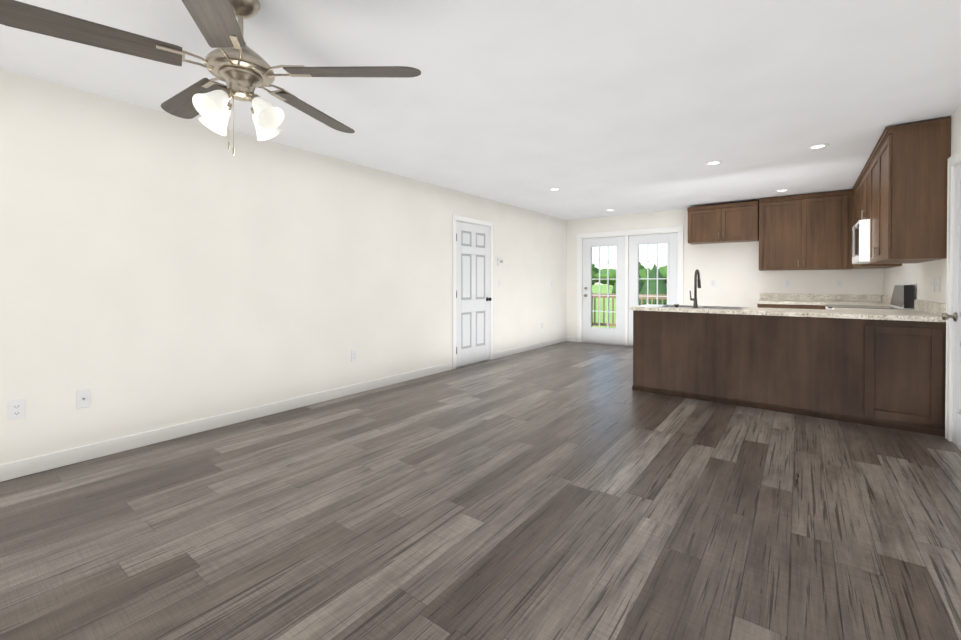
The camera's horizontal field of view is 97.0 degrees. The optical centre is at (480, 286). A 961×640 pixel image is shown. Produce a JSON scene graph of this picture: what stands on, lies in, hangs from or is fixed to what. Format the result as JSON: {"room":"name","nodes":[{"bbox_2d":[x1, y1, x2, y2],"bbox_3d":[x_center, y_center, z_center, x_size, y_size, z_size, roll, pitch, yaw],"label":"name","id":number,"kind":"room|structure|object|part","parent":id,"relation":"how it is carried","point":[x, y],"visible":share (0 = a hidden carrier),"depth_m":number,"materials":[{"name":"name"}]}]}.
{"room":"empty living room","nodes":[
{"label":"empty living room","id":0,"kind":"room"},
{"bbox_2d":[0,69,566,464],"bbox_3d":[-1.762,-0.052,4.624,0.820,2.580,10.790,0,1,37],"label":"wall","id":1,"kind":"structure","parent":0,"point":[158,269],"depth_m":3.36,"materials":[{"name":"paint"}]},
{"bbox_2d":[8,399,24,420],"bbox_3d":[-2.800,0.745,2.564,0.008,0.116,0.070,0,1,37],"label":"electrical outlet","id":2,"kind":"object","parent":1,"relation":"attached to","point":[16,409],"visible":1,"depth_m":2.56,"materials":[{"name":"plastic"}]},
{"bbox_2d":[76,389,90,408],"bbox_3d":[-2.617,0.743,2.802,0.014,0.116,0.070,0,1,37],"label":"outlet","id":3,"kind":"object","parent":1,"relation":"attached to","point":[83,398],"visible":1,"depth_m":2.80,"materials":[{"name":"plastic"}]},
{"bbox_2d":[0,362,451,481],"bbox_3d":[-2.494,1.102,2.968,0.016,0.100,7.010,0,1,37],"label":"baseboard","id":4,"kind":"structure","parent":1,"relation":"attached to","point":[23,467],"depth_m":3.25,"materials":[{"name":"white wood"}]},
{"bbox_2d":[351,350,356,361],"bbox_3d":[-1.337,0.734,4.504,0.008,0.116,0.070,0,1,37],"label":"electrical outlet","id":5,"kind":"object","parent":1,"relation":"attached to","point":[353,355],"visible":1,"depth_m":4.49,"materials":[{"name":"plastic"}]},
{"bbox_2d":[452,214,493,368],"bbox_3d":[-0.136,0.071,6.179,0.143,2.109,0.958,0,1,37],"label":"door frame","id":6,"kind":"structure","parent":1,"relation":"attached to","point":[465,219],"depth_m":6.00,"materials":[{"name":"white wood"}]},
{"bbox_2d":[456,221,491,366],"bbox_3d":[-0.085,0.107,6.136,0.110,2.013,0.802,0,1,37],"label":"door","id":7,"kind":"structure","parent":1,"relation":"in","point":[473,298],"depth_m":6.13,"materials":[{"name":"white wood"}]},
{"bbox_2d":[497,259,503,265],"bbox_3d":[0.315,-0.379,6.668,0.029,0.110,0.150,0,1,37],"label":"switch plate","id":8,"kind":"object","parent":1,"relation":"attached to","point":[500,262],"visible":0.98,"depth_m":6.64,"materials":[{"name":"plastic"}]},
{"bbox_2d":[494,336,567,358],"bbox_3d":[0.975,1.064,7.567,0.016,0.100,2.570,0,1,37],"label":"baseboard","id":9,"kind":"structure","parent":1,"relation":"attached to","point":[516,350],"depth_m":7.37,"materials":[{"name":"white wood"}]},
{"bbox_2d":[0,341,960,639],"bbox_3d":[0.434,1.202,2.978,4.680,0.100,10.550,0,1,37],"label":"floor","id":10,"kind":"structure","parent":0,"point":[570,491],"depth_m":2.08,"materials":[{"name":"brown wood"}]},
{"bbox_2d":[630,309,729,403],"bbox_3d":[2.227,0.700,4.635,0.922,0.875,0.639,0,1,37],"label":"base cabinet","id":11,"kind":"object","parent":10,"relation":"on","point":[679,353],"depth_m":4.37,"materials":[{"name":"brown wood"}]},
{"bbox_2d":[756,301,819,308],"bbox_3d":[4.479,0.688,6.113,0.799,0.875,0.663,0,1,37],"label":"base cabinet","id":12,"kind":"object","parent":10,"relation":"on","point":[760,304],"depth_m":5.92,"materials":[{"name":"brown wood"}]},
{"bbox_2d":[768,301,887,304],"bbox_3d":[4.723,0.231,5.944,1.408,0.039,0.633,0,1,37],"label":"countertop","id":13,"kind":"structure","parent":12,"relation":"on","point":[769,302],"depth_m":5.81,"materials":[{"name":"beige stone"}]},
{"bbox_2d":[824,301,889,308],"bbox_3d":[4.638,0.237,5.187,0.633,0.039,0.675,0,1,37],"label":"countertop","id":14,"kind":"structure","parent":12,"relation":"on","point":[825,302],"depth_m":5.38,"materials":[{"name":"beige stone"}]},
{"bbox_2d":[832,309,919,311],"bbox_3d":[3.836,0.246,4.123,0.633,0.039,0.454,0,1,37],"label":"countertop","id":15,"kind":"structure","parent":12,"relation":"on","point":[896,310],"depth_m":4.01,"materials":[{"name":"beige stone"}]},
{"bbox_2d":[730,313,845,420],"bbox_3d":[2.877,0.704,4.144,0.944,0.875,0.639,0,1,37],"label":"base cabinet","id":16,"kind":"object","parent":10,"relation":"on","point":[790,363],"depth_m":3.84,"materials":[{"name":"brown wood"}]},
{"bbox_2d":[820,305,843,308],"bbox_3d":[4.630,0.695,5.219,0.679,0.875,0.710,0,1,37],"label":"base cabinet","id":17,"kind":"object","parent":10,"relation":"on","point":[821,306],"depth_m":5.67,"materials":[{"name":"brown wood"}]},
{"bbox_2d":[826,284,914,309],"bbox_3d":[4.157,0.545,4.648,0.729,1.145,0.762,0,1,37],"label":"range","id":18,"kind":"object","parent":10,"relation":"on","point":[903,296],"visible":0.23,"depth_m":4.36,"materials":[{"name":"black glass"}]},
{"bbox_2d":[842,317,945,436],"bbox_3d":[3.461,0.708,3.704,0.721,0.875,0.639,0,1,37],"label":"base cabinet","id":19,"kind":"object","parent":10,"relation":"on","point":[885,369],"depth_m":3.41,"materials":[{"name":"brown wood"}]},
{"bbox_2d":[630,305,945,320],"bbox_3d":[2.793,0.245,4.207,2.398,0.039,0.665,0,1,37],"label":"countertop","id":20,"kind":"structure","parent":19,"relation":"on","point":[801,312],"depth_m":3.76,"materials":[{"name":"beige stone"}]},
{"bbox_2d":[689,269,701,307],"bbox_3d":[2.247,0.021,4.433,0.083,0.397,0.247,0,1,37],"label":"faucet","id":21,"kind":"object","parent":20,"relation":"on","point":[697,282],"depth_m":4.35,"materials":[{"name":"grey metal"}]},
{"bbox_2d":[655,269,745,309],"bbox_3d":[2.336,0.125,4.528,0.800,0.606,0.540,0,1,37],"label":"sink","id":22,"kind":"object","parent":20,"relation":"in","point":[697,283],"visible":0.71,"depth_m":4.44,"materials":[{"name":"silver metal"}]},
{"bbox_2d":[0,0,960,219],"bbox_3d":[0.434,-1.338,2.957,4.920,0.100,10.790,0,1,37],"label":"ceiling","id":23,"kind":"structure","parent":0,"point":[593,108],"depth_m":2.71,"materials":[{"name":"paint"}]},
{"bbox_2d":[0,0,420,154],"bbox_3d":[-1.125,-0.927,1.934,1.476,0.704,1.538,0,1,37],"label":"ceiling fan","id":24,"kind":"object","parent":23,"relation":"hanging from","point":[238,65],"visible":1,"depth_m":1.79,"materials":[{"name":"wood"}]},
{"bbox_3d":[-1.483,-0.954,1.597,0.590,0.007,0.150,0,-10,-36],"label":"blade","id":25,"kind":"part","parent":24,"relation":"part of","materials":[{"name":"brown wood"}]},
{"bbox_3d":[-1.482,-0.959,2.197,0.590,0.007,0.150,0,-10,36],"label":"blade","id":26,"kind":"part","parent":24,"relation":"part of","materials":[{"name":"brown wood"}]},
{"bbox_3d":[-0.913,-0.952,1.411,0.150,0.007,0.590,-12,4,-18],"label":"blade","id":27,"kind":"part","parent":24,"relation":"part of","materials":[{"name":"brown wood"}]},
{"bbox_3d":[-0.911,-0.960,2.381,0.150,0.007,0.590,12,4,18],"label":"blade","id":28,"kind":"part","parent":24,"relation":"part of","materials":[{"name":"brown wood"}]},
{"label":"blade","id":29,"kind":"part","parent":24,"relation":"part of","materials":[{"name":"wood"}]},
{"bbox_2d":[705,161,721,164],"bbox_3d":[2.453,-1.297,4.472,0.160,0.006,0.160,0,1,37],"label":"recessed light","id":30,"kind":"object","parent":23,"relation":"in","point":[713,162],"visible":1,"depth_m":4.46,"materials":[{"name":"white"}]},
{"bbox_2d":[807,143,828,148],"bbox_3d":[3.122,-1.293,3.930,0.160,0.006,0.160,0,1,37],"label":"recessed light","id":31,"kind":"object","parent":23,"relation":"in","point":[817,146],"visible":0.98,"depth_m":3.92,"materials":[{"name":"white"}]},
{"bbox_2d":[567,209,883,336],"bbox_3d":[3.646,-0.103,7.227,4.680,2.440,0.120,0,1,37],"label":"wall","id":32,"kind":"structure","parent":0,"point":[736,274],"depth_m":6.92,"materials":[{"name":"paint"}]},
{"bbox_2d":[582,341,632,346],"bbox_3d":[2.744,1.100,7.933,1.756,0.019,0.155,0,1,37],"label":"french door sill","id":33,"kind":"structure","parent":32,"relation":"attached to","point":[607,343],"depth_m":8.10,"materials":[{"name":"grey metal"}]},
{"bbox_2d":[582,233,677,344],"bbox_3d":[2.715,0.076,7.886,1.750,2.027,0.127,0,1,37],"label":"french door","id":34,"kind":"structure","parent":32,"relation":"in","point":[599,334],"depth_m":7.95,"materials":[{"name":"white wood"}]},
{"bbox_3d":[2.735,0.018,7.912,1.456,1.618,0.006,0,1,37],"label":"french door glass pane","id":35,"kind":"part","parent":34,"relation":"part of","materials":[{"name":"clear glass"}]},
{"bbox_2d":[577,226,683,344],"bbox_3d":[2.731,0.037,7.908,1.948,2.149,0.137,0,1,37],"label":"door frame","id":36,"kind":"structure","parent":32,"relation":"attached to","point":[679,230],"depth_m":7.88,"materials":[{"name":"white wood"}]},
{"bbox_2d":[710,280,714,286],"bbox_3d":[3.831,-0.051,7.007,0.070,0.116,0.008,0,1,37],"label":"electrical outlet","id":37,"kind":"object","parent":32,"relation":"attached to","point":[712,283],"visible":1,"depth_m":7.01,"materials":[{"name":"plastic"}]},
{"bbox_2d":[687,201,758,244],"bbox_3d":[3.860,-0.986,6.768,0.965,0.563,0.340,0,1,37],"label":"upper cabinet","id":38,"kind":"object","parent":32,"relation":"attached to","point":[735,222],"depth_m":6.61,"materials":[{"name":"brown wood"}]},
{"bbox_2d":[785,279,789,286],"bbox_3d":[4.630,-0.047,6.405,0.070,0.116,0.008,0,1,37],"label":"electrical outlet","id":39,"kind":"object","parent":32,"relation":"attached to","point":[787,282],"visible":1,"depth_m":6.40,"materials":[{"name":"plastic"}]},
{"bbox_2d":[751,190,850,270],"bbox_3d":[4.653,-0.764,6.172,1.144,1.048,0.340,0,1,37],"label":"upper cabinet","id":40,"kind":"object","parent":32,"relation":"attached to","point":[805,231],"depth_m":6.00,"materials":[{"name":"brown wood"}]},
{"bbox_2d":[760,293,879,300],"bbox_3d":[4.899,0.160,6.194,1.386,0.099,0.020,0,1,37],"label":"backsplash","id":41,"kind":"structure","parent":32,"relation":"attached to","point":[763,296],"depth_m":6.18,"materials":[{"name":"beige stone"}]},
{"bbox_2d":[836,279,842,286],"bbox_3d":[5.109,-0.044,6.044,0.070,0.116,0.008,0,1,37],"label":"electrical outlet","id":42,"kind":"object","parent":32,"relation":"attached to","point":[839,282],"visible":1,"depth_m":6.04,"materials":[{"name":"plastic"}]},
{"bbox_2d":[884,105,960,303],"bbox_3d":[2.350,-0.057,1.523,0.120,2.440,10.790,0,1,37],"label":"wall","id":43,"kind":"structure","parent":0,"point":[920,276],"depth_m":3.78,"materials":[{"name":"paint"}]},
{"bbox_2d":[859,165,866,219],"bbox_3d":[4.321,-0.983,4.513,0.340,0.583,0.754,0,1,37],"label":"upper cabinet","id":44,"kind":"object","parent":43,"relation":"attached to","point":[863,176],"depth_m":4.79,"materials":[{"name":"brown wood"}]},
{"bbox_2d":[852,219,869,263],"bbox_3d":[4.274,-0.472,4.553,0.457,0.431,0.752,0,1,37],"label":"microwave","id":45,"kind":"object","parent":44,"relation":"attached to","point":[860,241],"visible":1,"depth_m":4.36,"materials":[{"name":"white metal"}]},
{"bbox_2d":[851,181,901,268],"bbox_3d":[4.825,-0.756,5.184,0.340,1.048,1.043,0,1,37],"label":"upper cabinet","id":46,"kind":"object","parent":43,"relation":"attached to","point":[854,192],"depth_m":5.46,"materials":[{"name":"brown wood"}]},
{"bbox_2d":[880,295,924,311],"bbox_3d":[4.699,0.172,4.759,0.020,0.099,2.510,0,1,37],"label":"backsplash","id":47,"kind":"structure","parent":43,"relation":"attached to","point":[920,305],"depth_m":4.03,"materials":[{"name":"beige stone"}]},
{"bbox_2d":[867,117,950,264],"bbox_3d":[3.769,-0.744,3.784,0.340,1.048,1.199,0,1,37],"label":"upper cabinet","id":48,"kind":"object","parent":43,"relation":"attached to","point":[896,195],"depth_m":3.34,"materials":[{"name":"brown wood"}]},
{"bbox_2d":[931,278,934,291],"bbox_3d":[3.828,-0.014,3.596,0.015,0.116,0.070,0,1,37],"label":"light switch","id":49,"kind":"object","parent":43,"relation":"attached to","point":[933,284],"visible":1,"depth_m":3.58,"materials":[{"name":"plastic"}]},
{"bbox_2d":[926,301,945,316],"bbox_3d":[3.751,0.182,3.502,0.020,0.099,0.635,0,1,37],"label":"backsplash","id":50,"kind":"structure","parent":43,"relation":"attached to","point":[931,307],"depth_m":3.46,"materials":[{"name":"beige stone"}]},
{"bbox_2d":[936,278,939,291],"bbox_3d":[3.726,-0.013,3.460,0.015,0.116,0.070,0,1,37],"label":"light switch","id":51,"kind":"object","parent":43,"relation":"attached to","point":[938,284],"visible":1,"depth_m":3.45,"materials":[{"name":"plastic"}]},
{"bbox_2d":[941,163,960,447],"bbox_3d":[3.285,0.134,2.896,0.110,2.013,0.608,0,1,37],"label":"door","id":52,"kind":"structure","parent":43,"relation":"in","point":[956,316],"depth_m":3.06,"materials":[{"name":"white wood"}]},
{"bbox_2d":[945,148,960,441],"bbox_3d":[3.342,0.098,2.858,0.143,2.109,0.763,0,1,37],"label":"door frame","id":53,"kind":"structure","parent":43,"relation":"attached to","point":[954,160],"depth_m":3.15,"materials":[{"name":"white wood"}]},
{"label":"outside","id":54,"kind":"structure","parent":0,"visible":0},
{"bbox_2d":[592,285,666,327],"bbox_3d":[85.915,0.144,203.250,420.000,0.060,411.910,0,1,37],"label":"lawn","id":55,"kind":"structure","parent":54,"point":[603,288],"depth_m":33.38,"materials":[{"name":"green plant"}]},
{"bbox_2d":[592,262,666,285],"bbox_3d":[44.638,-5.302,163.874,242.434,11.475,27.943,0,1,37],"label":"trees","id":56,"kind":"object","parent":55,"relation":"on","point":[603,273],"depth_m":151.23,"materials":[{"name":"green plant"}]},
{"bbox_2d":[611,264,666,304],"bbox_3d":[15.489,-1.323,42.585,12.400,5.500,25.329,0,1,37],"label":"tree","id":57,"kind":"object","parent":55,"relation":"on","point":[661,282],"depth_m":30.00,"materials":[{"name":"green plant"}]},
{"bbox_3d":[3.866,1.431,9.175,4.500,0.540,3.165,0,1,37],"label":"deck","id":58,"kind":"object","parent":55,"relation":"on","visible":0},
{"bbox_2d":[592,292,666,326],"bbox_3d":[4.788,0.661,10.392,4.500,0.980,0.100,0,1,37],"label":"deck railing","id":59,"kind":"object","parent":58,"relation":"on","point":[612,323],"depth_m":11.38,"materials":[{"name":"brown wood"}]}
]}

